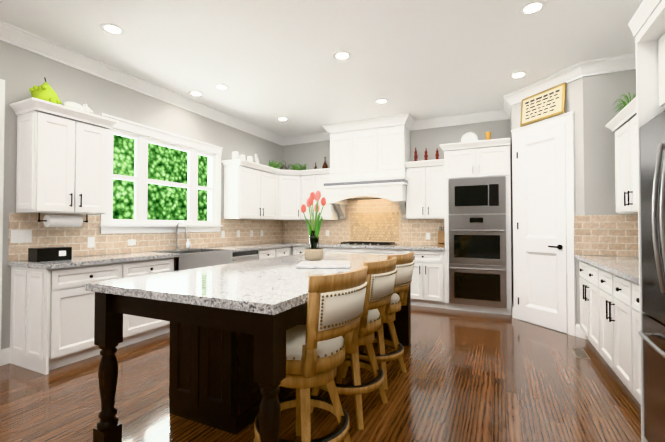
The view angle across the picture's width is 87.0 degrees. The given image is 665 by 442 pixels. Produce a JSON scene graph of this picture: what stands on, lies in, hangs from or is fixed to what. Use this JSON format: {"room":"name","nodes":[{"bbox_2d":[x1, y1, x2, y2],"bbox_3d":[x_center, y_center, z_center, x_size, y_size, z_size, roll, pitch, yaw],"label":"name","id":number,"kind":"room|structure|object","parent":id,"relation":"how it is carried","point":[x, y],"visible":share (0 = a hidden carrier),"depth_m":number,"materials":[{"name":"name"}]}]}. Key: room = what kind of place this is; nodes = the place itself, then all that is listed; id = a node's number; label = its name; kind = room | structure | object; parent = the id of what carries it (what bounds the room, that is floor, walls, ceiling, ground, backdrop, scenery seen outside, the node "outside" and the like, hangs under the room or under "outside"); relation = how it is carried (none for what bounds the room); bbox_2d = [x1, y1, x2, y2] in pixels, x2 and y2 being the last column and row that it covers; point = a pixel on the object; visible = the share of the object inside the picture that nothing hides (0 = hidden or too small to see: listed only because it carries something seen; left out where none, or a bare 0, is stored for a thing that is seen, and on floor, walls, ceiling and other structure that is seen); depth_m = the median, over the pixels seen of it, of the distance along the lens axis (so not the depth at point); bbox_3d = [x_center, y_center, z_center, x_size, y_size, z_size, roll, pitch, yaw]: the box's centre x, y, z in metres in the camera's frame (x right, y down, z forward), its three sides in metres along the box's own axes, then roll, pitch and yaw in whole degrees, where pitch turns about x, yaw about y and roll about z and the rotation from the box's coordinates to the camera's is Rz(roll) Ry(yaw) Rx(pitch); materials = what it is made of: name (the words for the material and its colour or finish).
{"room":"kitchen","nodes":[
{"label":"kitchen","id":0,"kind":"room"},
{"bbox_2d":[0,40,283,348],"bbox_3d":[-3.356,-0.245,2.514,0.150,3.050,10.800,0,-1,25],"label":"wall","id":1,"kind":"structure","parent":0,"point":[21,69],"depth_m":3.81,"materials":[{"name":"grey paint"}]},
{"bbox_2d":[0,79,4,365],"bbox_3d":[-3.210,0.002,2.617,0.022,2.560,1.160,0,-1,25],"label":"door frame","id":2,"kind":"structure","parent":1,"relation":"attached to","point":[2,102],"depth_m":3.13,"materials":[{"name":"white paint"}]},
{"bbox_2d":[14,97,85,216],"bbox_3d":[-2.699,-0.571,3.344,0.328,0.990,0.397,0,-1,25],"label":"upper cabinet","id":3,"kind":"object","parent":1,"relation":"attached to","point":[61,167],"depth_m":3.22,"materials":[{"name":"white paint"}]},
{"bbox_2d":[29,77,61,104],"bbox_3d":[-2.706,-1.211,3.306,0.244,0.278,0.235,0,-1,25],"label":"decor","id":4,"kind":"object","parent":3,"relation":"on","point":[44,91],"visible":0.85,"depth_m":3.24,"materials":[{"name":"green"}]},
{"bbox_2d":[86,113,109,216],"bbox_3d":[-2.587,-0.567,3.579,0.328,0.990,0.385,0,-1,25],"label":"upper cabinet","id":5,"kind":"object","parent":1,"relation":"attached to","point":[97,127],"depth_m":3.58,"materials":[{"name":"white paint"}]},
{"bbox_2d":[62,101,92,113],"bbox_3d":[-2.586,-1.138,3.558,0.110,0.140,0.274,0,-1,25],"label":"pig","id":6,"kind":"object","parent":5,"relation":"on","point":[77,106],"visible":0.56,"depth_m":3.51},
{"bbox_2d":[0,20,287,145],"bbox_3d":[-3.240,-1.703,2.483,0.105,0.135,10.500,0,-1,25],"label":"crown molding","id":7,"kind":"structure","parent":1,"relation":"attached to","point":[25,39],"depth_m":4.02,"materials":[{"name":"white paint"}]},
{"bbox_2d":[8,213,283,260],"bbox_3d":[-1.989,0.178,5.200,0.011,0.440,4.459,0,-1,25],"label":"tile backsplash","id":8,"kind":"structure","parent":1,"relation":"attached to","point":[273,230],"depth_m":4.10,"materials":[{"name":"tile"}]},
{"bbox_2d":[10,230,31,242],"bbox_3d":[-2.901,0.143,3.265,0.005,0.120,0.160,0,-1,25],"label":"electrical outlet plate","id":9,"kind":"object","parent":8,"relation":"attached to","point":[20,236],"depth_m":3.26,"materials":[{"name":"white plastic"}]},
{"bbox_2d":[87,237,94,247],"bbox_3d":[-2.636,0.232,3.824,0.005,0.115,0.075,0,-1,25],"label":"electrical outlet plate","id":10,"kind":"object","parent":8,"relation":"attached to","point":[90,240],"depth_m":3.82,"materials":[{"name":"white plastic"}]},
{"bbox_2d":[128,239,135,245],"bbox_3d":[-2.435,0.259,4.249,0.005,0.080,0.100,0,-1,25],"label":"electrical outlet plate","id":11,"kind":"object","parent":8,"relation":"attached to","point":[131,242],"depth_m":4.25,"materials":[{"name":"white plastic"}]},
{"bbox_2d":[99,113,222,233],"bbox_3d":[-2.248,-0.517,4.793,0.205,1.350,1.900,0,-1,25],"label":"window","id":12,"kind":"structure","parent":1,"relation":"in","point":[106,226],"depth_m":4.57,"materials":[{"name":"white paint"}]},
{"bbox_2d":[176,257,179,270],"bbox_3d":[-2.039,0.520,4.229,0.550,0.259,0.042,0,-1,25],"label":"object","id":13,"kind":"structure","parent":1,"relation":"attached to","point":[177,258],"depth_m":4.10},
{"bbox_2d":[168,249,199,252],"bbox_3d":[-2.098,0.528,4.732,0.012,0.259,0.840,0,-1,25],"label":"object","id":14,"kind":"structure","parent":1,"relation":"attached to","point":[176,250],"depth_m":4.85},
{"bbox_2d":[180,249,231,269],"bbox_3d":[-1.600,0.523,4.496,0.015,0.261,0.900,0,-1,25],"label":"sink","id":15,"kind":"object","parent":1,"relation":"attached to","point":[218,256],"depth_m":4.45,"materials":[{"name":"silver metal"}]},
{"bbox_2d":[222,159,257,219],"bbox_3d":[-1.491,-0.498,5.891,0.328,0.930,0.617,0,-1,25],"label":"upper cabinet","id":16,"kind":"object","parent":1,"relation":"attached to","point":[240,182],"depth_m":5.65,"materials":[{"name":"white paint"}]},
{"bbox_2d":[232,151,240,159],"bbox_3d":[-1.580,-1.057,5.704,0.098,0.170,0.098,0,-1,13],"label":"decorative canister","id":17,"kind":"object","parent":16,"relation":"on","point":[235,155],"depth_m":5.67,"materials":[{"name":"white ceramic"}]},
{"bbox_2d":[241,154,252,161],"bbox_3d":[-1.455,-1.045,5.855,0.231,0.150,0.118,0,-1,-8],"label":"decorative canister","id":18,"kind":"object","parent":16,"relation":"on","point":[249,158],"depth_m":5.83,"materials":[{"name":"white ceramic"}]},
{"bbox_2d":[258,165,277,219],"bbox_3d":[-1.254,-0.491,6.338,0.372,0.930,0.654,0,-1,25],"label":"upper cabinet","id":19,"kind":"object","parent":1,"relation":"attached to","point":[267,182],"depth_m":6.24,"materials":[{"name":"white paint"}]},
{"bbox_2d":[255,154,259,163],"bbox_3d":[-1.365,-1.083,6.271,0.122,0.239,0.218,0,-1,25],"label":"decorative plate","id":20,"kind":"object","parent":19,"relation":"on","point":[257,159],"visible":0.88,"depth_m":6.28,"materials":[{"name":"white ceramic"}]},
{"bbox_2d":[278,169,305,219],"bbox_3d":[-0.875,-0.484,6.768,0.690,0.930,0.690,0,-1,25],"label":"upper cabinet","id":21,"kind":"object","parent":1,"relation":"attached to","point":[289,184],"depth_m":6.60,"materials":[{"name":"white paint"}]},
{"bbox_2d":[279,160,289,169],"bbox_3d":[-0.941,-1.082,6.905,0.230,0.233,0.171,0,-1,25],"label":"kettle","id":22,"kind":"object","parent":21,"relation":"on","point":[283,167],"visible":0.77,"depth_m":6.86,"materials":[{"name":"grey metal"}]},
{"bbox_2d":[268,160,306,169],"bbox_3d":[-0.816,-1.029,6.484,0.531,0.140,0.674,0,-1,25],"label":"potted plant","id":23,"kind":"object","parent":21,"relation":"on","point":[271,164],"visible":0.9,"depth_m":6.59,"materials":[{"name":"green plant"}]},
{"bbox_2d":[0,305,640,441],"bbox_3d":[-0.830,1.310,1.290,5.740,0.100,10.800,0,-1,25],"label":"floor","id":24,"kind":"structure","parent":0,"point":[469,376],"depth_m":2.56,"materials":[{"name":"red wood"}]},
{"bbox_2d":[8,261,131,374],"bbox_3d":[-2.515,0.853,3.392,0.598,0.885,0.722,0,-1,25],"label":"base cabinet","id":25,"kind":"object","parent":24,"relation":"on","point":[52,308],"depth_m":3.09,"materials":[{"name":"white paint"}]},
{"bbox_2d":[8,253,179,268],"bbox_3d":[-2.375,0.395,3.653,0.632,0.040,1.350,0,-1,25],"label":"countertop","id":26,"kind":"structure","parent":25,"relation":"on","point":[108,259],"depth_m":3.36,"materials":[{"name":"grey stone"}]},
{"bbox_2d":[28,247,71,261],"bbox_3d":[-2.628,0.308,3.266,0.152,0.119,0.280,0,-1,25],"label":"box","id":27,"kind":"object","parent":26,"relation":"on","point":[48,254],"visible":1,"depth_m":3.19,"materials":[{"name":"black plastic"}]},
{"bbox_2d":[132,257,175,343],"bbox_3d":[-2.251,0.862,3.950,0.598,0.885,0.778,0,-1,25],"label":"base cabinet","id":28,"kind":"object","parent":24,"relation":"on","point":[143,328],"depth_m":3.83,"materials":[{"name":"white paint"}]},
{"bbox_2d":[200,249,259,262],"bbox_3d":[-1.599,0.885,5.325,0.598,0.885,0.752,0,-1,25],"label":"dishwasher","id":29,"kind":"object","parent":24,"relation":"on","point":[249,254],"depth_m":5.22,"materials":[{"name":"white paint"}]},
{"bbox_2d":[186,237,189,248],"bbox_3d":[-2.041,0.312,4.958,0.066,0.167,0.060,0,-1,25],"label":"soap bottle","id":30,"kind":"object","parent":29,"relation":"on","point":[187,244],"visible":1,"depth_m":4.93,"materials":[{"name":"white plastic"}]},
{"bbox_2d":[208,242,303,252],"bbox_3d":[-1.239,0.435,6.048,0.632,0.040,2.272,0,-1,25],"label":"countertop","id":31,"kind":"structure","parent":29,"relation":"on","point":[278,245],"depth_m":5.70,"materials":[{"name":"grey stone"}]},
{"bbox_2d":[93,283,410,441],"bbox_3d":[-0.215,0.839,2.807,1.170,0.894,2.571,0,-1,25],"label":"kitchen island","id":32,"kind":"object","parent":24,"relation":"on","point":[231,324],"depth_m":1.93,"materials":[{"name":"brown wood"}]},
{"bbox_2d":[86,253,413,316],"bbox_3d":[-0.235,0.369,2.773,1.220,0.040,2.540,0,-1,25],"label":"island countertop","id":33,"kind":"structure","parent":32,"relation":"on","point":[270,286],"depth_m":1.84,"materials":[{"name":"white stone"}]},
{"bbox_2d":[301,191,325,259],"bbox_3d":[-0.164,0.037,3.007,0.192,0.589,0.226,0,-1,25],"label":"vase","id":34,"kind":"object","parent":33,"relation":"on","point":[313,251],"visible":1,"depth_m":2.97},
{"bbox_2d":[295,260,350,268],"bbox_3d":[-0.060,0.338,2.746,0.400,0.020,0.400,0,-1,3],"label":"cutting board","id":35,"kind":"object","parent":33,"relation":"on","point":[324,264],"visible":1,"depth_m":2.63,"materials":[{"name":"white stone"}]},
{"bbox_2d":[260,249,279,258],"bbox_3d":[-1.322,0.895,5.908,0.598,0.885,0.540,0,-1,25],"label":"base cabinet","id":36,"kind":"object","parent":24,"relation":"on","point":[264,253],"depth_m":5.81,"materials":[{"name":"white paint"}]},
{"bbox_2d":[280,245,291,256],"bbox_3d":[-1.136,0.901,6.301,0.598,0.885,0.480,0,-1,25],"label":"base cabinet","id":37,"kind":"object","parent":24,"relation":"on","point":[283,252],"depth_m":6.28,"materials":[{"name":"white paint"}]},
{"bbox_2d":[292,245,308,254],"bbox_3d":[-0.402,0.906,6.572,0.456,0.885,0.599,0,-1,25],"label":"base cabinet","id":38,"kind":"object","parent":24,"relation":"on","point":[296,249],"depth_m":6.35,"materials":[{"name":"white paint"}]},
{"bbox_2d":[254,266,367,441],"bbox_3d":[-0.128,0.756,1.796,0.573,1.025,0.531,0,-1,25],"label":"stool","id":39,"kind":"object","parent":24,"relation":"on","point":[318,346],"visible":0.75,"depth_m":1.65,"materials":[{"name":"brown wood"}]},
{"bbox_2d":[323,249,331,252],"bbox_3d":[-0.128,0.904,6.442,0.456,0.885,0.599,0,-1,25],"label":"base cabinet","id":40,"kind":"object","parent":24,"relation":"on","point":[324,250],"depth_m":6.10,"materials":[{"name":"white paint"}]},
{"bbox_2d":[310,257,396,429],"bbox_3d":[0.140,0.766,2.385,0.571,1.025,0.515,0,-1,25],"label":"stool","id":41,"kind":"object","parent":24,"relation":"on","point":[380,278],"visible":0.71,"depth_m":2.23,"materials":[{"name":"brown wood"}]},
{"bbox_2d":[332,249,399,254],"bbox_3d":[0.586,0.898,6.103,1.276,0.885,0.599,0,-1,25],"label":"base cabinet","id":42,"kind":"object","parent":24,"relation":"on","point":[349,251],"depth_m":5.77,"materials":[{"name":"white paint"}]},
{"bbox_2d":[342,252,413,389],"bbox_3d":[0.377,0.775,2.910,0.572,1.025,0.523,0,-1,25],"label":"stool","id":43,"kind":"object","parent":24,"relation":"on","point":[404,266],"visible":0.5,"depth_m":2.77,"materials":[{"name":"brown wood"}]},
{"bbox_2d":[400,249,445,307],"bbox_3d":[1.522,0.891,5.660,0.636,0.885,0.599,0,-1,25],"label":"base cabinet","id":44,"kind":"object","parent":24,"relation":"on","point":[428,276],"depth_m":5.36,"materials":[{"name":"white paint"}]},
{"bbox_2d":[304,243,444,248],"bbox_3d":[0.600,0.435,6.084,2.661,0.040,0.632,0,-1,25],"label":"countertop","id":45,"kind":"structure","parent":44,"relation":"on","point":[321,245],"depth_m":5.79,"materials":[{"name":"grey stone"}]},
{"bbox_2d":[437,227,444,245],"bbox_3d":[1.782,0.251,5.722,0.100,0.315,0.223,0,-1,25],"label":"knife block","id":46,"kind":"object","parent":45,"relation":"on","point":[441,237],"visible":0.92,"depth_m":5.67,"materials":[{"name":"brown wood"}]},
{"bbox_2d":[439,138,511,314],"bbox_3d":[2.162,0.092,5.300,0.948,2.470,0.725,0,-1,25],"label":"tall cabinet","id":47,"kind":"object","parent":24,"relation":"on","point":[477,200],"visible":1,"depth_m":5.02,"materials":[{"name":"white paint"}]},
{"bbox_2d":[461,132,477,141],"bbox_3d":[2.158,-1.270,5.514,0.256,0.259,0.106,0,-1,25],"label":"plate","id":48,"kind":"object","parent":47,"relation":"on","point":[469,136],"visible":0.65,"depth_m":5.51,"materials":[{"name":"white ceramic"}]},
{"bbox_2d":[485,131,490,139],"bbox_3d":[2.440,-1.256,5.372,0.181,0.225,0.090,0,-1,25],"label":"vase","id":49,"kind":"object","parent":47,"relation":"on","point":[488,135],"visible":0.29,"depth_m":5.36,"materials":[{"name":"orange"}]},
{"bbox_2d":[570,347,590,359],"bbox_3d":[2.426,1.293,3.433,0.110,0.006,0.320,0,-1,25],"label":"floor vent","id":50,"kind":"object","parent":24,"relation":"in","point":[581,353],"visible":1,"depth_m":3.41,"materials":[{"name":"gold metal"}]},
{"bbox_2d":[579,263,594,346],"bbox_3d":[2.822,0.852,3.357,0.597,0.884,0.913,0,-1,25],"label":"base cabinet","id":51,"kind":"object","parent":24,"relation":"on","point":[587,273],"depth_m":3.53,"materials":[{"name":"white paint"}]},
{"bbox_2d":[595,267,626,387],"bbox_3d":[2.472,0.840,2.619,0.597,0.884,0.977,0,-1,25],"label":"base cabinet","id":52,"kind":"object","parent":24,"relation":"on","point":[609,310],"depth_m":2.79,"materials":[{"name":"white paint"}]},
{"bbox_2d":[575,255,638,282],"bbox_3d":[2.547,0.381,2.828,0.632,0.040,2.119,0,-1,25],"label":"countertop","id":53,"kind":"structure","parent":52,"relation":"on","point":[627,267],"depth_m":3.00,"materials":[{"name":"grey stone"}]},
{"bbox_2d":[623,279,640,404],"bbox_3d":[2.213,0.831,2.073,0.597,0.884,0.488,0,-1,25],"label":"base cabinet","id":54,"kind":"object","parent":24,"relation":"on","point":[631,317],"depth_m":2.35,"materials":[{"name":"white paint"}]},
{"bbox_2d":[629,0,664,441],"bbox_3d":[1.845,0.045,1.438,0.707,2.435,0.980,0,-1,25],"label":"tall cabinet","id":55,"kind":"object","parent":24,"relation":"on","point":[647,24],"visible":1,"depth_m":1.99,"materials":[{"name":"white paint"}]},
{"bbox_2d":[638,110,664,441],"bbox_3d":[1.825,0.360,1.459,0.731,1.805,0.900,0,-1,25],"label":"fridge","id":56,"kind":"object","parent":24,"relation":"on","point":[652,178],"visible":1,"depth_m":1.83,"materials":[{"name":"grey metal"}]},
{"bbox_2d":[0,0,642,137],"bbox_3d":[-0.830,-1.839,1.343,5.740,0.100,10.800,0,-1,25],"label":"ceiling","id":57,"kind":"structure","parent":0,"point":[268,63],"depth_m":3.54,"materials":[{"name":"white paint"}]},
{"bbox_2d":[100,23,124,34],"bbox_3d":[-2.015,-1.755,3.209,0.196,0.006,0.196,0,-1,25],"label":"recessed light","id":58,"kind":"object","parent":57,"relation":"in","point":[110,28],"visible":1,"depth_m":3.21,"materials":[{"name":"white paint"}]},
{"bbox_2d":[188,91,203,95],"bbox_3d":[-1.855,-1.729,4.760,0.196,0.006,0.196,0,-1,25],"label":"recessed light","id":59,"kind":"object","parent":57,"relation":"in","point":[195,93],"visible":1,"depth_m":4.75,"materials":[{"name":"white paint"}]},
{"bbox_2d":[214,84,228,89],"bbox_3d":[-1.439,-1.733,4.541,0.196,0.006,0.196,0,-1,25],"label":"recessed light","id":60,"kind":"object","parent":57,"relation":"in","point":[221,87],"visible":1,"depth_m":4.54,"materials":[{"name":"white paint"}]},
{"bbox_2d":[277,117,288,120],"bbox_3d":[-0.836,-1.710,5.882,0.196,0.006,0.196,0,-1,25],"label":"recessed light","id":61,"kind":"object","parent":57,"relation":"in","point":[282,119],"visible":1,"depth_m":5.89,"materials":[{"name":"white paint"}]},
{"bbox_2d":[333,51,351,59],"bbox_3d":[0.104,-1.746,3.710,0.196,0.006,0.196,0,-1,25],"label":"recessed light","id":62,"kind":"object","parent":57,"relation":"in","point":[342,55],"visible":1,"depth_m":3.70,"materials":[{"name":"white paint"}]},
{"bbox_2d":[375,99,387,103],"bbox_3d":[0.706,-1.724,5.051,0.196,0.006,0.196,0,-1,25],"label":"recessed light","id":63,"kind":"object","parent":57,"relation":"in","point":[380,101],"visible":1,"depth_m":5.05,"materials":[{"name":"white paint"}]},
{"bbox_2d":[509,71,527,78],"bbox_3d":[2.219,-1.739,4.179,0.196,0.006,0.196,0,-1,25],"label":"recessed light","id":64,"kind":"object","parent":57,"relation":"in","point":[521,74],"visible":1,"depth_m":4.18,"materials":[{"name":"white paint"}]},
{"bbox_2d":[519,0,545,14],"bbox_3d":[1.655,-1.760,2.897,0.196,0.006,0.196,0,-1,25],"label":"recessed light","id":65,"kind":"object","parent":57,"relation":"in","point":[531,8],"visible":1,"depth_m":2.89,"materials":[{"name":"white paint"}]},
{"bbox_2d":[284,96,623,315],"bbox_3d":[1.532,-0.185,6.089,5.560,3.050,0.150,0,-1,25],"label":"wall","id":66,"kind":"structure","parent":0,"point":[591,100],"depth_m":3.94,"materials":[{"name":"grey paint"}]},
{"bbox_2d":[302,173,317,219],"bbox_3d":[-0.400,-0.442,6.718,0.453,0.845,0.372,0,-1,25],"label":"upper cabinet","id":67,"kind":"object","parent":66,"relation":"attached to","point":[309,181],"depth_m":6.59,"materials":[{"name":"white paint"}]},
{"bbox_2d":[322,157,327,168],"bbox_3d":[-0.142,-1.086,6.660,0.108,0.260,0.108,0,-1,13],"label":"bottle","id":68,"kind":"object","parent":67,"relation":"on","point":[324,165],"depth_m":6.63,"materials":[{"name":"brown glass"}]},
{"bbox_2d":[318,173,338,219],"bbox_3d":[-0.120,-0.444,6.610,0.404,0.845,0.328,0,-1,25],"label":"upper cabinet","id":69,"kind":"object","parent":66,"relation":"attached to","point":[329,212],"depth_m":6.46,"materials":[{"name":"white paint"}]},
{"bbox_2d":[330,121,361,184],"bbox_3d":[0.275,-1.194,6.374,0.515,1.019,0.438,0,-1,25],"label":"upper cabinet","id":70,"kind":"object","parent":66,"relation":"attached to","point":[343,138],"depth_m":6.16,"materials":[{"name":"white paint"}]},
{"bbox_2d":[284,198,444,244],"bbox_3d":[0.459,0.006,6.501,3.265,0.828,0.017,0,-1,25],"label":"tile backsplash","id":71,"kind":"structure","parent":66,"relation":"attached to","point":[376,220],"depth_m":6.37,"materials":[{"name":"tile"}]},
{"bbox_2d":[358,117,389,184],"bbox_3d":[0.650,-1.197,6.196,0.576,1.019,0.438,0,-1,25],"label":"upper cabinet","id":72,"kind":"object","parent":66,"relation":"attached to","point":[369,158],"depth_m":5.95,"materials":[{"name":"white paint"}]},
{"bbox_2d":[284,110,499,144],"bbox_3d":[0.894,-1.639,6.275,4.090,0.135,0.105,0,-1,25],"label":"crown molding","id":73,"kind":"structure","parent":66,"relation":"attached to","point":[494,115],"depth_m":5.85,"materials":[{"name":"white paint"}]},
{"bbox_2d":[382,114,409,184],"bbox_3d":[1.026,-1.200,6.019,0.515,1.019,0.438,0,-1,25],"label":"upper cabinet","id":74,"kind":"object","parent":66,"relation":"attached to","point":[395,130],"depth_m":5.79,"materials":[{"name":"white paint"}]},
{"bbox_2d":[406,165,429,218],"bbox_3d":[1.461,-0.456,5.861,0.387,0.845,0.328,0,-1,25],"label":"upper cabinet","id":75,"kind":"object","parent":66,"relation":"attached to","point":[418,187],"depth_m":5.72,"materials":[{"name":"white paint"}]},
{"bbox_2d":[414,147,417,160],"bbox_3d":[1.404,-1.104,5.905,0.066,0.270,0.066,0,-1,10],"label":"decorative bottle","id":76,"kind":"object","parent":75,"relation":"on","point":[415,156],"depth_m":5.89,"materials":[{"name":"red glass"}]},
{"bbox_2d":[424,148,427,159],"bbox_3d":[1.558,-1.090,5.832,0.066,0.240,0.066,0,-1,10],"label":"decorative bottle","id":77,"kind":"object","parent":75,"relation":"on","point":[426,155],"depth_m":5.81,"materials":[{"name":"red glass"}]},
{"bbox_2d":[430,165,443,218],"bbox_3d":[1.693,-0.458,5.751,0.387,0.845,0.328,0,-1,25],"label":"upper cabinet","id":78,"kind":"object","parent":66,"relation":"attached to","point":[436,171],"depth_m":5.59,"materials":[{"name":"white paint"}]},
{"bbox_2d":[508,102,519,306],"bbox_3d":[2.664,-0.201,5.094,0.100,3.050,0.680,0,-1,25],"label":"wall","id":79,"kind":"structure","parent":0,"point":[514,121],"depth_m":4.94,"materials":[{"name":"grey paint"}]},
{"bbox_2d":[1,302,587,365],"bbox_3d":[-0.830,1.190,1.292,5.440,0.140,10.500,0,-1,25],"label":"baseboard","id":80,"kind":"structure","parent":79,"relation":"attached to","point":[5,352],"depth_m":3.85,"materials":[{"name":"white paint"}]},
{"bbox_2d":[500,92,511,119],"bbox_3d":[2.536,-1.659,5.088,0.105,0.135,0.604,0,-1,25],"label":"crown molding","id":81,"kind":"structure","parent":79,"relation":"attached to","point":[505,113],"depth_m":5.10,"materials":[{"name":"white paint"}]},
{"bbox_2d":[516,124,567,332],"bbox_3d":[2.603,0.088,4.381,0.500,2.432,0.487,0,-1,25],"label":"pantry door","id":82,"kind":"structure","parent":79,"relation":"in","point":[542,234],"depth_m":4.36,"materials":[{"name":"white paint"}]},
{"bbox_2d":[520,82,565,126],"bbox_3d":[2.607,-1.433,4.361,0.054,0.360,0.600,0,-1,-20],"label":"sign","id":83,"kind":"object","parent":79,"relation":"attached to","point":[545,104],"visible":1,"depth_m":4.32,"materials":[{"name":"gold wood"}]},
{"bbox_2d":[511,111,575,335],"bbox_3d":[2.607,0.032,4.379,0.033,2.560,0.860,0,-1,-20],"label":"door frame","id":84,"kind":"structure","parent":79,"relation":"attached to","point":[567,119],"depth_m":4.05,"materials":[{"name":"white paint"}]},
{"bbox_2d":[574,215,638,256],"bbox_3d":[2.995,0.155,3.788,0.631,0.440,0.011,0,-1,25],"label":"tile backsplash","id":85,"kind":"structure","parent":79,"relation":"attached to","point":[605,235],"depth_m":3.80,"materials":[{"name":"tile"}]},
{"bbox_2d":[610,101,637,213],"bbox_3d":[2.818,-0.545,3.056,0.328,0.930,1.008,0,-1,25],"label":"upper cabinet","id":86,"kind":"object","parent":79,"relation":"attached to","point":[622,124],"depth_m":3.27,"materials":[{"name":"white paint"}]},
{"bbox_2d":[612,92,635,111],"bbox_3d":[2.990,-1.138,3.502,0.315,0.258,0.315,0,-1,25],"label":"grass","id":87,"kind":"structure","parent":86,"relation":"on","point":[624,103],"depth_m":3.51,"materials":[{"name":"green plant"}]},
{"bbox_2d":[628,52,635,69],"bbox_3d":[1.287,-1.751,-0.418,0.105,0.135,9.134,0,-1,25],"label":"crown molding","id":88,"kind":"structure","parent":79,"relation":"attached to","point":[631,59],"depth_m":3.69,"materials":[{"name":"white paint"}]},
{"label":"outside","id":89,"kind":"structure","parent":0,"visible":0},
{"bbox_2d":[113,134,207,220],"bbox_3d":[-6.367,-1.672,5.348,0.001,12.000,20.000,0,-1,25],"label":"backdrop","id":90,"kind":"structure","parent":89,"point":[166,202],"depth_m":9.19,"materials":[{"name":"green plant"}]}
]}

